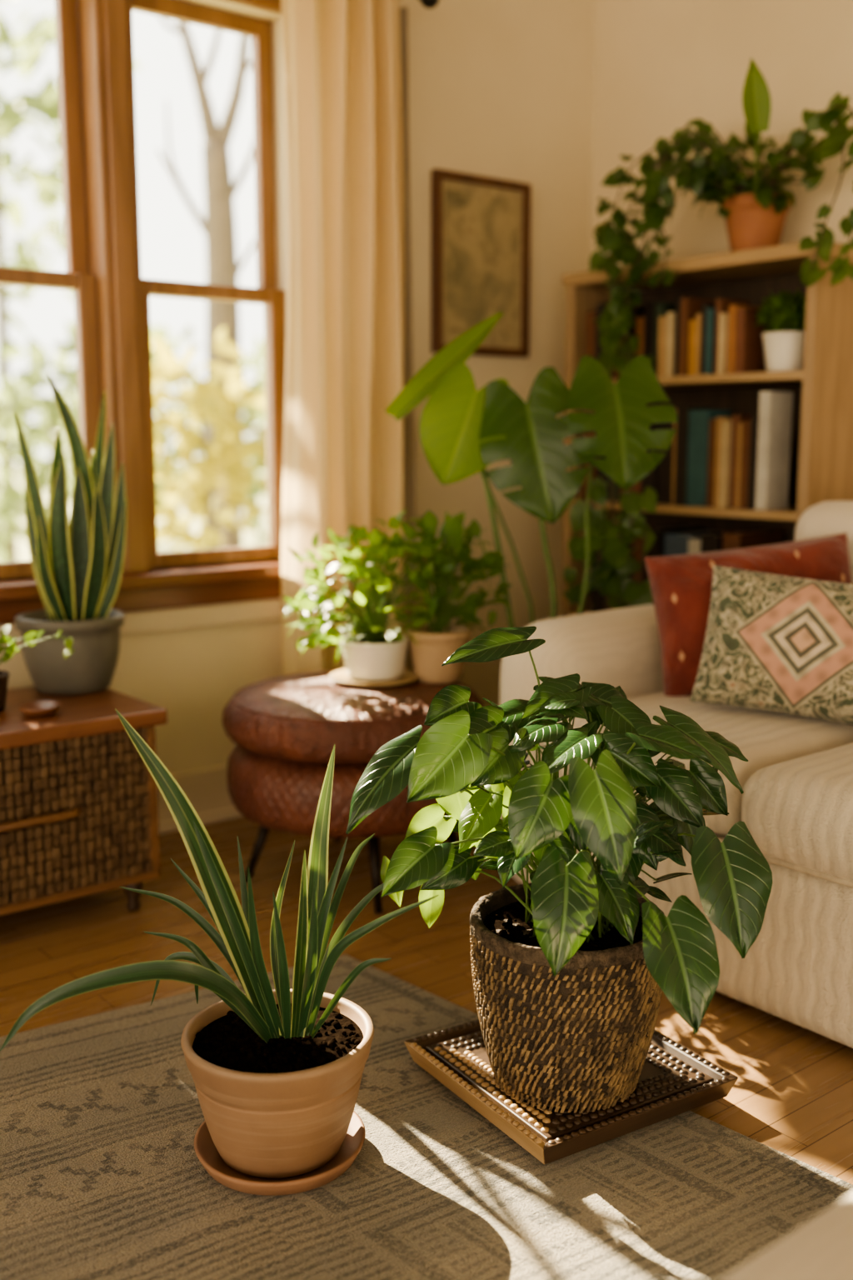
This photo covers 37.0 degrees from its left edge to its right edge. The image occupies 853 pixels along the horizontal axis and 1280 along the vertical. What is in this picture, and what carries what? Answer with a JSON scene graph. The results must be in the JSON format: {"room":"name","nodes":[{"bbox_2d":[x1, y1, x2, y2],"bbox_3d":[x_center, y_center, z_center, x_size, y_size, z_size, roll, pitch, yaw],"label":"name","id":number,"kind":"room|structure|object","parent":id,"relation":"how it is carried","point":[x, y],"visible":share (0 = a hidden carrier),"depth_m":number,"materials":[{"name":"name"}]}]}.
{"room":"living room","nodes":[
{"label":"living room","id":0,"kind":"room"},
{"bbox_2d":[0,0,594,774],"bbox_3d":[-2.220,-0.591,2.085,7.260,2.600,0.140,-7,12,-38],"label":"wall","id":1,"kind":"structure","parent":0,"point":[501,89],"depth_m":3.81,"materials":[{"name":"beige paint"}]},
{"bbox_2d":[0,0,100,579],"bbox_3d":[-1.014,-0.859,3.018,0.461,1.428,0.076,-7,12,-38],"label":"window","id":2,"kind":"structure","parent":1,"relation":"in","point":[77,278],"depth_m":3.11,"materials":[{"name":"brown wood"}]},
{"bbox_2d":[76,0,150,573],"bbox_3d":[-0.777,-0.883,3.168,0.095,1.428,0.142,-7,12,-38],"label":"trim","id":3,"kind":"structure","parent":1,"relation":"attached to","point":[105,35],"depth_m":3.10,"materials":[{"name":"brown wood"}]},
{"bbox_2d":[0,559,281,624],"bbox_3d":[-0.766,-0.125,3.272,1.220,0.100,0.185,-7,12,-38],"label":"trim","id":4,"kind":"structure","parent":1,"relation":"attached to","point":[156,589],"depth_m":3.30,"materials":[{"name":"brown wood"}]},
{"bbox_2d":[0,598,281,647],"bbox_3d":[-0.755,-0.043,3.271,1.180,0.059,0.020,-7,12,-38],"label":"trim","id":5,"kind":"structure","parent":1,"relation":"attached to","point":[187,617],"depth_m":3.37,"materials":[{"name":"beige paint"}]},
{"bbox_2d":[157,765,243,834],"bbox_3d":[-2.225,0.636,2.171,7.110,0.150,0.026,-7,12,-38],"label":"baseboard","id":6,"kind":"structure","parent":1,"relation":"attached to","point":[207,789],"depth_m":3.46,"materials":[{"name":"beige paint"}]},
{"bbox_2d":[130,0,285,569],"bbox_3d":[-0.583,-0.914,3.362,0.451,1.428,0.076,-7,12,-38],"label":"window","id":7,"kind":"structure","parent":1,"relation":"in","point":[266,292],"depth_m":3.41,"materials":[{"name":"brown wood"}]},
{"bbox_2d":[225,0,281,14],"bbox_3d":[-0.747,-1.646,3.002,1.200,0.130,0.044,-7,12,-38],"label":"trim","id":8,"kind":"structure","parent":1,"relation":"attached to","point":[275,6],"depth_m":3.27,"materials":[{"name":"brown wood"}]},
{"bbox_2d":[420,0,439,9],"bbox_3d":[-0.707,-1.657,2.944,1.792,0.070,0.181,-7,12,-38],"label":"curtain rod","id":9,"kind":"object","parent":1,"relation":"attached to","point":[429,4],"visible":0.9,"depth_m":3.43,"materials":[{"name":"black metal"}]},
{"bbox_2d":[280,0,405,675],"bbox_3d":[-0.203,-0.613,3.427,0.408,2.185,0.095,-7,12,-38],"label":"curtain","id":10,"kind":"object","parent":9,"relation":"hanging from","point":[343,452],"visible":0.68,"depth_m":3.37,"materials":[{"name":"beige fabric"}]},
{"bbox_2d":[399,6,416,670],"bbox_3d":[-0.097,-0.647,3.638,0.163,2.185,0.035,-7,12,-38],"label":"curtain","id":11,"kind":"object","parent":9,"relation":"hanging from","point":[409,466],"visible":0.11,"depth_m":3.63,"materials":[{"name":"grey fabric"}]},
{"bbox_2d":[431,168,531,357],"bbox_3d":[0.167,-1.125,3.847,0.378,0.520,0.027,-7,12,-38],"label":"framed picture","id":12,"kind":"object","parent":1,"relation":"attached to","point":[481,225],"visible":0.95,"depth_m":3.83,"materials":[{"name":"beige paper"}]},
{"bbox_2d":[445,188,518,340],"bbox_3d":[0.169,-1.124,3.845,0.288,0.420,0.003,-7,12,-38],"label":"print","id":13,"kind":"object","parent":12,"relation":"attached to","point":[482,224],"depth_m":3.84},
{"bbox_2d":[0,815,852,1184],"bbox_3d":[-0.017,1.157,-0.387,7.260,0.060,7.140,-7,12,-38],"label":"floor","id":14,"kind":"structure","parent":0,"point":[792,1094],"depth_m":2.57,"materials":[{"name":"brown wood"}]},
{"bbox_2d":[0,685,167,915],"bbox_3d":[-0.970,0.386,2.740,0.720,0.459,0.451,-7,12,-38],"label":"cabinet","id":15,"kind":"object","parent":14,"relation":"on","point":[79,805],"visible":0.98,"depth_m":2.69,"materials":[{"name":"brown wicker"}]},
{"bbox_2d":[0,624,73,710],"bbox_3d":[-0.873,0.050,2.695,0.262,0.218,0.104,4,10,26],"label":"potted plant","id":16,"kind":"object","parent":15,"relation":"on","point":[30,640],"visible":1,"depth_m":2.68,"materials":[{"name":"green plant"}]},
{"bbox_2d":[17,700,61,717],"bbox_3d":[-0.822,0.148,2.710,0.090,0.020,0.090,-7,12,-38],"label":"dish","id":17,"kind":"object","parent":15,"relation":"on","point":[36,708],"visible":1,"depth_m":2.70,"materials":[{"name":"brown wood"}]},
{"bbox_2d":[14,372,127,694],"bbox_3d":[-0.826,-0.244,2.929,0.249,0.724,0.246,-4,10,-23],"label":"snake plant","id":18,"kind":"object","parent":15,"relation":"on","point":[77,566],"visible":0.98,"depth_m":2.89,"materials":[{"name":"green plant"}]},
{"bbox_2d":[222,670,484,913],"bbox_3d":[-0.170,0.338,3.044,0.617,0.463,0.620,-7,12,-38],"label":"ottoman","id":19,"kind":"object","parent":14,"relation":"on","point":[285,730],"visible":0.62,"depth_m":2.79,"materials":[{"name":"brown leather"}]},
{"bbox_2d":[222,670,484,764],"bbox_3d":[-0.170,0.170,3.017,0.617,0.123,0.620,-7,12,-38],"label":"cushion","id":20,"kind":"object","parent":19,"relation":"on","point":[297,718],"depth_m":2.79,"materials":[{"name":"brown leather"}]},
{"bbox_2d":[330,668,419,687],"bbox_3d":[-0.124,0.091,3.072,0.218,0.015,0.218,-7,12,-38],"label":"saucer","id":21,"kind":"object","parent":19,"relation":"on","point":[408,676],"visible":0.62,"depth_m":3.01,"materials":[{"name":"beige ceramic"}]},
{"bbox_2d":[282,508,454,680],"bbox_3d":[-0.137,-0.110,3.034,0.407,0.401,0.338,-1,9,-5],"label":"potted plant","id":22,"kind":"object","parent":21,"relation":"on","point":[371,654],"visible":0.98,"depth_m":3.00,"materials":[{"name":"green plant"}]},
{"bbox_2d":[389,510,513,684],"bbox_3d":[0.056,-0.107,3.063,0.254,0.410,0.286,-7,12,-38],"label":"potted plant","id":23,"kind":"object","parent":19,"relation":"on","point":[437,641],"visible":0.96,"depth_m":3.02,"materials":[{"name":"green plant"}]},
{"bbox_2d":[0,955,852,1279],"bbox_3d":[-0.509,0.914,0.888,3.108,0.010,2.977,-7,12,-38],"label":"rug","id":24,"kind":"object","parent":14,"relation":"on","point":[102,1177],"visible":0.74,"depth_m":1.78,"materials":[{"name":"beige fabric"}]},
{"bbox_2d":[194,1110,365,1195],"bbox_3d":[-0.213,0.735,1.860,0.248,0.031,0.248,-7,12,-38],"label":"saucer","id":25,"kind":"object","parent":24,"relation":"on","point":[207,1152],"visible":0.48,"depth_m":1.79,"materials":[{"name":"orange ceramic"}]},
{"bbox_2d":[0,708,439,1178],"bbox_3d":[-0.296,0.415,1.789,0.581,0.662,0.275,-2,9,-12],"label":"leaf plant","id":26,"kind":"object","parent":25,"relation":"on","point":[277,1073],"visible":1,"depth_m":1.77,"materials":[{"name":"plant"}]},
{"bbox_2d":[404,1019,738,1164],"bbox_3d":[0.226,0.694,2.060,0.383,0.047,0.383,-6,11,-32],"label":"tray","id":27,"kind":"object","parent":24,"relation":"on","point":[674,1080],"visible":0.53,"depth_m":1.96,"materials":[{"name":"brown wood"}]},
{"bbox_2d":[345,625,773,1113],"bbox_3d":[0.215,0.339,1.931,0.608,0.709,0.499,3,10,20],"label":"leaf plant","id":28,"kind":"object","parent":27,"relation":"on","point":[572,966],"visible":1,"depth_m":1.82,"materials":[{"name":"plant"}]},
{"bbox_2d":[720,1192,852,1279],"bbox_3d":[0.579,0.691,0.981,0.660,0.422,0.565,-7,12,-38],"label":"pouf","id":29,"kind":"object","parent":24,"relation":"on","point":[822,1248],"visible":1,"depth_m":1.01,"materials":[{"name":"fabric"}]},
{"bbox_2d":[385,311,677,627],"bbox_3d":[0.254,-0.108,3.040,0.469,1.338,0.541,-7,12,-38],"label":"monstera plant","id":30,"kind":"object","parent":14,"relation":"on","point":[464,430],"visible":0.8,"depth_m":2.93,"materials":[{"name":"green plant"}]},
{"bbox_2d":[563,475,657,611],"bbox_3d":[0.502,0.017,3.380,0.298,0.984,0.245,-7,12,-38],"label":"leafy plant","id":31,"kind":"object","parent":14,"relation":"on","point":[611,576],"visible":0.33,"depth_m":3.29,"materials":[{"name":"green plant"}]},
{"bbox_2d":[500,500,852,1048],"bbox_3d":[1.276,0.266,2.104,1.007,0.901,2.659,-7,12,-38],"label":"sofa","id":32,"kind":"object","parent":14,"relation":"on","point":[796,803],"visible":0.37,"depth_m":2.29,"materials":[{"name":"fabric"}]},
{"bbox_2d":[545,691,852,836],"bbox_3d":[0.699,0.223,2.730,0.833,0.207,0.524,-7,12,-38],"label":"seat cushion","id":33,"kind":"object","parent":32,"relation":"on","point":[765,738],"depth_m":2.47,"materials":[{"name":"fabric"}]},
{"bbox_2d":[644,532,852,696],"bbox_3d":[0.720,-0.044,2.784,0.469,0.375,0.236,-1,9,-8],"label":"throw pillow","id":34,"kind":"object","parent":32,"relation":"on","point":[682,585],"visible":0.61,"depth_m":2.73,"materials":[{"name":"red fabric"}]},
{"bbox_2d":[690,565,852,725],"bbox_3d":[0.756,0.014,2.553,0.433,0.307,0.182,3,10,19],"label":"throw pillow","id":35,"kind":"object","parent":32,"relation":"on","point":[773,642],"visible":1,"depth_m":2.51,"materials":[{"name":"multicoloured fabric"}]},
{"bbox_2d":[740,742,852,880],"bbox_3d":[1.122,0.310,2.192,0.861,0.207,0.841,-7,12,-38],"label":"seat cushion","id":36,"kind":"object","parent":32,"relation":"on","point":[798,812],"depth_m":2.16,"materials":[{"name":"fabric"}]},
{"bbox_2d":[795,500,852,584],"bbox_3d":[1.143,-0.071,2.750,0.191,0.442,0.803,-7,12,-38],"label":"cushion","id":37,"kind":"object","parent":32,"relation":"on","point":[827,517],"depth_m":2.91,"materials":[{"name":"fabric"}]},
{"bbox_2d":[562,240,852,616],"bbox_3d":[0.798,-0.304,3.688,0.287,1.520,0.894,-7,12,-38],"label":"bookcase","id":38,"kind":"object","parent":14,"relation":"on","point":[822,462],"visible":0.3,"depth_m":3.45,"materials":[{"name":"brown wood"}]},
{"bbox_2d":[581,430,597,500],"bbox_3d":[0.527,-0.548,3.889,0.101,0.240,0.048,-7,12,-38],"label":"book","id":39,"kind":"object","parent":38,"relation":"on","point":[590,434],"visible":0.07,"depth_m":3.86,"materials":[{"name":"paper"}]},
{"bbox_2d":[585,310,596,358],"bbox_3d":[0.536,-0.886,3.852,0.121,0.200,0.038,-7,12,-38],"label":"book","id":40,"kind":"object","parent":38,"relation":"on","point":[591,326],"visible":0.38,"depth_m":3.81,"materials":[{"name":"paper"}]},
{"bbox_2d":[595,303,608,361],"bbox_3d":[0.559,-0.891,3.821,0.121,0.220,0.033,-7,12,-38],"label":"book","id":41,"kind":"object","parent":38,"relation":"on","point":[600,307],"visible":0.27,"depth_m":3.78,"materials":[{"name":"paper"}]},
{"bbox_2d":[597,456,609,500],"bbox_3d":[0.568,-0.553,3.857,0.101,0.260,0.048,-7,12,-38],"label":"book","id":42,"kind":"object","parent":38,"relation":"on","point":[604,477],"visible":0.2,"depth_m":3.83,"materials":[{"name":"paper"}]},
{"bbox_2d":[605,328,613,378],"bbox_3d":[0.586,-0.872,3.794,0.121,0.190,0.043,-7,12,-38],"label":"book","id":43,"kind":"object","parent":38,"relation":"on","point":[612,371],"visible":0.02,"depth_m":3.76,"materials":[{"name":"paper"}]},
{"bbox_2d":[605,595,614,609],"bbox_3d":[0.634,-0.192,3.898,0.201,0.230,0.048,-7,12,-38],"label":"book","id":44,"kind":"object","parent":38,"relation":"on","point":[608,597],"visible":0.07,"depth_m":3.85,"materials":[{"name":"paper"}]},
{"bbox_2d":[608,477,619,501],"bbox_3d":[0.597,-0.532,3.822,0.101,0.230,0.043,-7,12,-38],"label":"book","id":45,"kind":"object","parent":38,"relation":"on","point":[617,488],"visible":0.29,"depth_m":3.80,"materials":[{"name":"paper"}]},
{"bbox_2d":[620,487,630,497],"bbox_3d":[0.627,-0.536,3.784,0.101,0.250,0.048,-7,12,-38],"label":"book","id":46,"kind":"object","parent":38,"relation":"on","point":[622,490],"visible":0.03,"depth_m":3.78,"materials":[{"name":"paper"}]},
{"bbox_2d":[612,304,644,378],"bbox_3d":[0.605,-0.875,3.754,0.121,0.210,0.038,-7,12,-38],"label":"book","id":47,"kind":"object","parent":38,"relation":"on","point":[616,374],"visible":0.11,"depth_m":3.73,"materials":[{"name":"paper"}]},
{"bbox_2d":[626,536,633,581],"bbox_3d":[0.677,-0.202,3.866,0.201,0.260,0.048,-7,12,-38],"label":"book","id":48,"kind":"object","parent":38,"relation":"on","point":[632,543],"visible":0.09,"depth_m":3.78,"materials":[{"name":"paper"}]},
{"bbox_2d":[630,480,641,493],"bbox_3d":[0.650,-0.524,3.746,0.101,0.240,0.038,-7,12,-38],"label":"book","id":49,"kind":"object","parent":38,"relation":"on","point":[637,487],"visible":0.11,"depth_m":3.72,"materials":[{"name":"paper"}]},
{"bbox_2d":[628,307,644,358],"bbox_3d":[0.642,-0.868,3.737,0.121,0.200,0.033,-7,12,-38],"label":"book","id":50,"kind":"object","parent":38,"relation":"on","point":[637,312],"visible":0.2,"depth_m":3.69,"materials":[{"name":"paper"}]},
{"bbox_2d":[635,316,644,356],"bbox_3d":[0.659,-0.848,3.711,0.121,0.170,0.028,-7,12,-38],"label":"book","id":51,"kind":"object","parent":38,"relation":"on","point":[640,331],"visible":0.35,"depth_m":3.67,"materials":[{"name":"paper"}]},
{"bbox_2d":[640,423,659,504],"bbox_3d":[0.677,-0.524,3.710,0.101,0.250,0.048,-7,12,-38],"label":"book","id":52,"kind":"object","parent":38,"relation":"on","point":[651,480],"visible":0.19,"depth_m":3.68,"materials":[{"name":"paper"}]},
{"bbox_2d":[644,301,675,367],"bbox_3d":[0.681,-0.864,3.684,0.121,0.210,0.033,-7,12,-38],"label":"book","id":53,"kind":"object","parent":38,"relation":"on","point":[649,307],"visible":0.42,"depth_m":3.64,"materials":[{"name":"paper"}]},
{"bbox_2d":[657,316,667,376],"bbox_3d":[0.708,-0.833,3.633,0.121,0.165,0.024,-7,12,-38],"label":"book","id":54,"kind":"object","parent":38,"relation":"on","point":[662,320],"visible":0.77,"depth_m":3.59,"materials":[{"name":"paper"}]},
{"bbox_2d":[653,302,676,376],"bbox_3d":[0.703,-0.858,3.662,0.121,0.205,0.028,-7,12,-38],"label":"book","id":55,"kind":"object","parent":38,"relation":"on","point":[662,309],"visible":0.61,"depth_m":3.62,"materials":[{"name":"paper"}]},
{"bbox_2d":[657,422,674,504],"bbox_3d":[0.723,-0.529,3.678,0.101,0.270,0.053,-7,12,-38],"label":"book","id":56,"kind":"object","parent":38,"relation":"on","point":[665,470],"visible":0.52,"depth_m":3.65,"materials":[{"name":"paper"}]},
{"bbox_2d":[665,311,675,375],"bbox_3d":[0.727,-0.835,3.615,0.121,0.175,0.022,-7,12,-38],"label":"book","id":57,"kind":"object","parent":38,"relation":"on","point":[671,320],"visible":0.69,"depth_m":3.58,"materials":[{"name":"paper"}]},
{"bbox_2d":[642,525,704,604],"bbox_3d":[0.728,-0.194,3.773,0.201,0.275,0.058,-7,12,-38],"label":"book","id":58,"kind":"object","parent":38,"relation":"on","point":[657,549],"visible":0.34,"depth_m":3.70,"materials":[{"name":"paper"}]},
{"bbox_2d":[671,408,677,504],"bbox_3d":[0.745,-0.523,3.645,0.101,0.270,0.022,-7,12,-38],"label":"book","id":59,"kind":"object","parent":38,"relation":"on","point":[675,423],"visible":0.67,"depth_m":3.62,"materials":[{"name":"paper"}]},
{"bbox_2d":[674,406,710,505],"bbox_3d":[0.752,-0.520,3.611,0.101,0.275,0.038,-7,12,-38],"label":"book","id":60,"kind":"object","parent":38,"relation":"on","point":[682,447],"visible":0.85,"depth_m":3.58,"materials":[{"name":"paper"}]},
{"bbox_2d":[688,319,696,374],"bbox_3d":[0.780,-0.814,3.563,0.120,0.150,0.022,-7,12,-38],"label":"book","id":61,"kind":"object","parent":38,"relation":"on","point":[692,322],"visible":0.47,"depth_m":3.52,"materials":[{"name":"paper"}]},
{"bbox_2d":[674,296,710,375],"bbox_3d":[0.750,-0.853,3.599,0.121,0.215,0.024,-7,12,-38],"label":"book","id":62,"kind":"object","parent":38,"relation":"on","point":[678,299],"visible":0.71,"depth_m":3.56,"materials":[{"name":"paper"}]},
{"bbox_2d":[664,530,722,555],"bbox_3d":[0.794,-0.181,3.724,0.201,0.265,0.098,-7,12,-38],"label":"book","id":63,"kind":"object","parent":38,"relation":"on","point":[675,543],"visible":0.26,"depth_m":3.66,"materials":[{"name":"paper"}]},
{"bbox_2d":[688,538,701,554],"bbox_3d":[0.830,-0.166,3.659,0.201,0.255,0.048,-7,12,-38],"label":"book","id":64,"kind":"object","parent":38,"relation":"on","point":[694,545],"visible":0.11,"depth_m":3.58,"materials":[{"name":"paper"}]},
{"bbox_2d":[678,297,714,375],"bbox_3d":[0.756,-0.846,3.572,0.121,0.210,0.024,-7,12,-38],"label":"book","id":65,"kind":"object","parent":38,"relation":"on","point":[690,307],"visible":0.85,"depth_m":3.53,"materials":[{"name":"paper"}]},
{"bbox_2d":[695,313,701,374],"bbox_3d":[0.793,-0.818,3.543,0.121,0.165,0.020,-7,12,-38],"label":"book","id":66,"kind":"object","parent":38,"relation":"on","point":[698,326],"visible":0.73,"depth_m":3.51,"materials":[{"name":"paper"}]},
{"bbox_2d":[700,303,715,374],"bbox_3d":[0.803,-0.828,3.521,0.121,0.190,0.020,-7,12,-38],"label":"book","id":67,"kind":"object","parent":38,"relation":"on","point":[704,306],"visible":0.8,"depth_m":3.48,"materials":[{"name":"paper"}]},
{"bbox_2d":[685,410,731,506],"bbox_3d":[0.789,-0.509,3.571,0.101,0.265,0.068,-7,12,-38],"label":"book","id":68,"kind":"object","parent":38,"relation":"on","point":[699,420],"visible":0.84,"depth_m":3.54,"materials":[{"name":"paper"}]},
{"bbox_2d":[705,308,715,374],"bbox_3d":[0.812,-0.817,3.503,0.121,0.175,0.018,-7,12,-38],"label":"book","id":69,"kind":"object","parent":38,"relation":"on","point":[711,312],"visible":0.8,"depth_m":3.46,"materials":[{"name":"paper"}]},
{"bbox_2d":[706,419,716,507],"bbox_3d":[0.821,-0.491,3.540,0.101,0.240,0.020,-7,12,-38],"label":"book","id":70,"kind":"object","parent":38,"relation":"on","point":[712,429],"visible":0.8,"depth_m":3.51,"materials":[{"name":"paper"}]},
{"bbox_2d":[700,533,722,552],"bbox_3d":[0.860,-0.165,3.611,0.201,0.270,0.058,-7,12,-38],"label":"book","id":71,"kind":"object","parent":38,"relation":"on","point":[709,542],"visible":0.14,"depth_m":3.53,"materials":[{"name":"paper"}]},
{"bbox_2d":[587,57,852,375],"bbox_3d":[0.835,-1.035,3.400,0.424,0.840,0.868,-7,12,-38],"label":"trailing plant","id":72,"kind":"object","parent":38,"relation":"on","point":[753,208],"visible":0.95,"depth_m":3.41,"materials":[{"name":"green plant"}]},
{"bbox_2d":[717,312,729,374],"bbox_3d":[0.839,-0.804,3.473,0.121,0.160,0.018,-7,12,-38],"label":"book","id":73,"kind":"object","parent":38,"relation":"on","point":[724,317],"visible":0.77,"depth_m":3.44,"materials":[{"name":"paper"}]},
{"bbox_2d":[713,416,733,507],"bbox_3d":[0.837,-0.491,3.523,0.101,0.245,0.022,-7,12,-38],"label":"book","id":74,"kind":"object","parent":38,"relation":"on","point":[718,433],"visible":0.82,"depth_m":3.49,"materials":[{"name":"paper"}]},
{"bbox_2d":[719,420,732,508],"bbox_3d":[0.845,-0.482,3.501,0.101,0.235,0.020,-7,12,-38],"label":"book","id":75,"kind":"object","parent":38,"relation":"on","point":[727,426],"visible":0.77,"depth_m":3.47,"materials":[{"name":"paper"}]},
{"bbox_2d":[713,298,749,374],"bbox_3d":[0.834,-0.828,3.492,0.121,0.200,0.020,-7,12,-38],"label":"book","id":76,"kind":"object","parent":38,"relation":"on","point":[722,304],"visible":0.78,"depth_m":3.46,"materials":[{"name":"paper"}]},
{"bbox_2d":[735,422,742,508],"bbox_3d":[0.884,-0.476,3.477,0.101,0.230,0.020,-7,12,-38],"label":"book","id":77,"kind":"object","parent":38,"relation":"on","point":[740,424],"visible":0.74,"depth_m":3.45,"materials":[{"name":"paper"}]},
{"bbox_2d":[730,415,751,508],"bbox_3d":[0.873,-0.489,3.495,0.101,0.250,0.020,-7,12,-38],"label":"book","id":78,"kind":"object","parent":38,"relation":"on","point":[737,418],"visible":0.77,"depth_m":3.46,"materials":[{"name":"paper"}]},
{"bbox_2d":[726,305,760,373],"bbox_3d":[0.865,-0.813,3.463,0.121,0.180,0.024,-7,12,-38],"label":"book","id":79,"kind":"object","parent":38,"relation":"on","point":[732,326],"visible":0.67,"depth_m":3.42,"materials":[{"name":"paper"}]},
{"bbox_2d":[739,420,751,509],"bbox_3d":[0.891,-0.474,3.452,0.101,0.235,0.024,-7,12,-38],"label":"book","id":80,"kind":"object","parent":38,"relation":"on","point":[746,444],"visible":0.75,"depth_m":3.42,"materials":[{"name":"paper"}]},
{"bbox_2d":[722,529,784,549],"bbox_3d":[0.911,-0.165,3.575,0.201,0.280,0.058,-7,12,-38],"label":"book","id":81,"kind":"object","parent":38,"relation":"on","point":[739,539],"visible":0.27,"depth_m":3.51,"materials":[{"name":"paper"}]},
{"bbox_2d":[747,415,759,509],"bbox_3d":[0.910,-0.479,3.431,0.101,0.250,0.026,-7,12,-38],"label":"book","id":82,"kind":"object","parent":38,"relation":"on","point":[755,418],"visible":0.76,"depth_m":3.40,"materials":[{"name":"paper"}]},
{"bbox_2d":[735,307,771,373],"bbox_3d":[0.884,-0.805,3.445,0.121,0.170,0.024,-7,12,-38],"label":"book","id":83,"kind":"object","parent":38,"relation":"on","point":[750,353],"visible":0.67,"depth_m":3.42,"materials":[{"name":"paper"}]},
{"bbox_2d":[755,390,793,509],"bbox_3d":[0.926,-0.504,3.398,0.101,0.310,0.034,-7,12,-38],"label":"book","id":84,"kind":"object","parent":38,"relation":"on","point":[775,425],"visible":1,"depth_m":3.38,"materials":[{"name":"paper"}]},
{"bbox_2d":[753,289,806,371],"bbox_3d":[0.947,-0.808,3.329,0.153,0.213,0.184,-7,12,-38],"label":"potted plant","id":85,"kind":"object","parent":38,"relation":"on","point":[785,313],"visible":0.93,"depth_m":3.29,"materials":[{"name":"green plant"}]},
{"bbox_2d":[589,0,852,269],"bbox_3d":[2.786,-0.505,1.552,0.140,2.600,7.000,-7,12,-38],"label":"wall","id":86,"kind":"structure","parent":0,"point":[660,67],"depth_m":3.72,"materials":[{"name":"beige paint"}]},
{"label":"outside","id":87,"kind":"structure","parent":0,"visible":0},
{"bbox_2d":[0,460,268,560],"bbox_3d":[-12.178,-3.416,30.779,60.000,0.200,56.600,-7,12,-38],"label":"ground","id":88,"kind":"structure","parent":87,"point":[23,554],"depth_m":19.31,"materials":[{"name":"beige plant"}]},
{"bbox_2d":[0,0,143,561],"bbox_3d":[-4.206,-3.933,12.585,2.532,6.682,2.676,5,10,26],"label":"tree","id":89,"kind":"object","parent":88,"relation":"on","point":[12,118],"visible":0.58,"depth_m":12.31,"materials":[{"name":"green plant"}]},
{"bbox_2d":[0,320,181,562],"bbox_3d":[-3.483,-1.681,11.794,2.494,2.495,2.524,-7,12,-38],"label":"shrub","id":90,"kind":"object","parent":88,"relation":"on","point":[11,495],"visible":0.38,"depth_m":11.53,"materials":[{"name":"green plant"}]},
{"bbox_2d":[13,320,205,543],"bbox_3d":[-4.064,-2.785,16.767,2.938,3.409,2.771,6,11,31],"label":"shrub","id":91,"kind":"object","parent":88,"relation":"on","point":[161,332],"visible":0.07,"depth_m":16.47,"materials":[{"name":"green plant"}]},
{"bbox_2d":[156,16,255,548],"bbox_3d":[-3.135,-3.064,8.303,4.104,6.334,1.179,-4,10,-24],"label":"bare tree","id":92,"kind":"object","parent":88,"relation":"on","point":[218,227],"visible":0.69,"depth_m":8.58,"materials":[{"name":"brown plant"}]},
{"bbox_2d":[151,326,267,551],"bbox_3d":[-1.348,-0.796,7.530,1.045,2.105,1.000,-7,12,-38],"label":"shrub","id":93,"kind":"object","parent":88,"relation":"on","point":[221,462],"visible":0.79,"depth_m":7.38,"materials":[{"name":"yellow plant"}]},
{"bbox_2d":[181,335,268,544],"bbox_3d":[-1.798,-2.179,14.731,2.240,2.539,2.126,-7,12,-38],"label":"shrub","id":94,"kind":"object","parent":88,"relation":"on","point":[256,489],"visible":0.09,"depth_m":14.54,"materials":[{"name":"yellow plant"}]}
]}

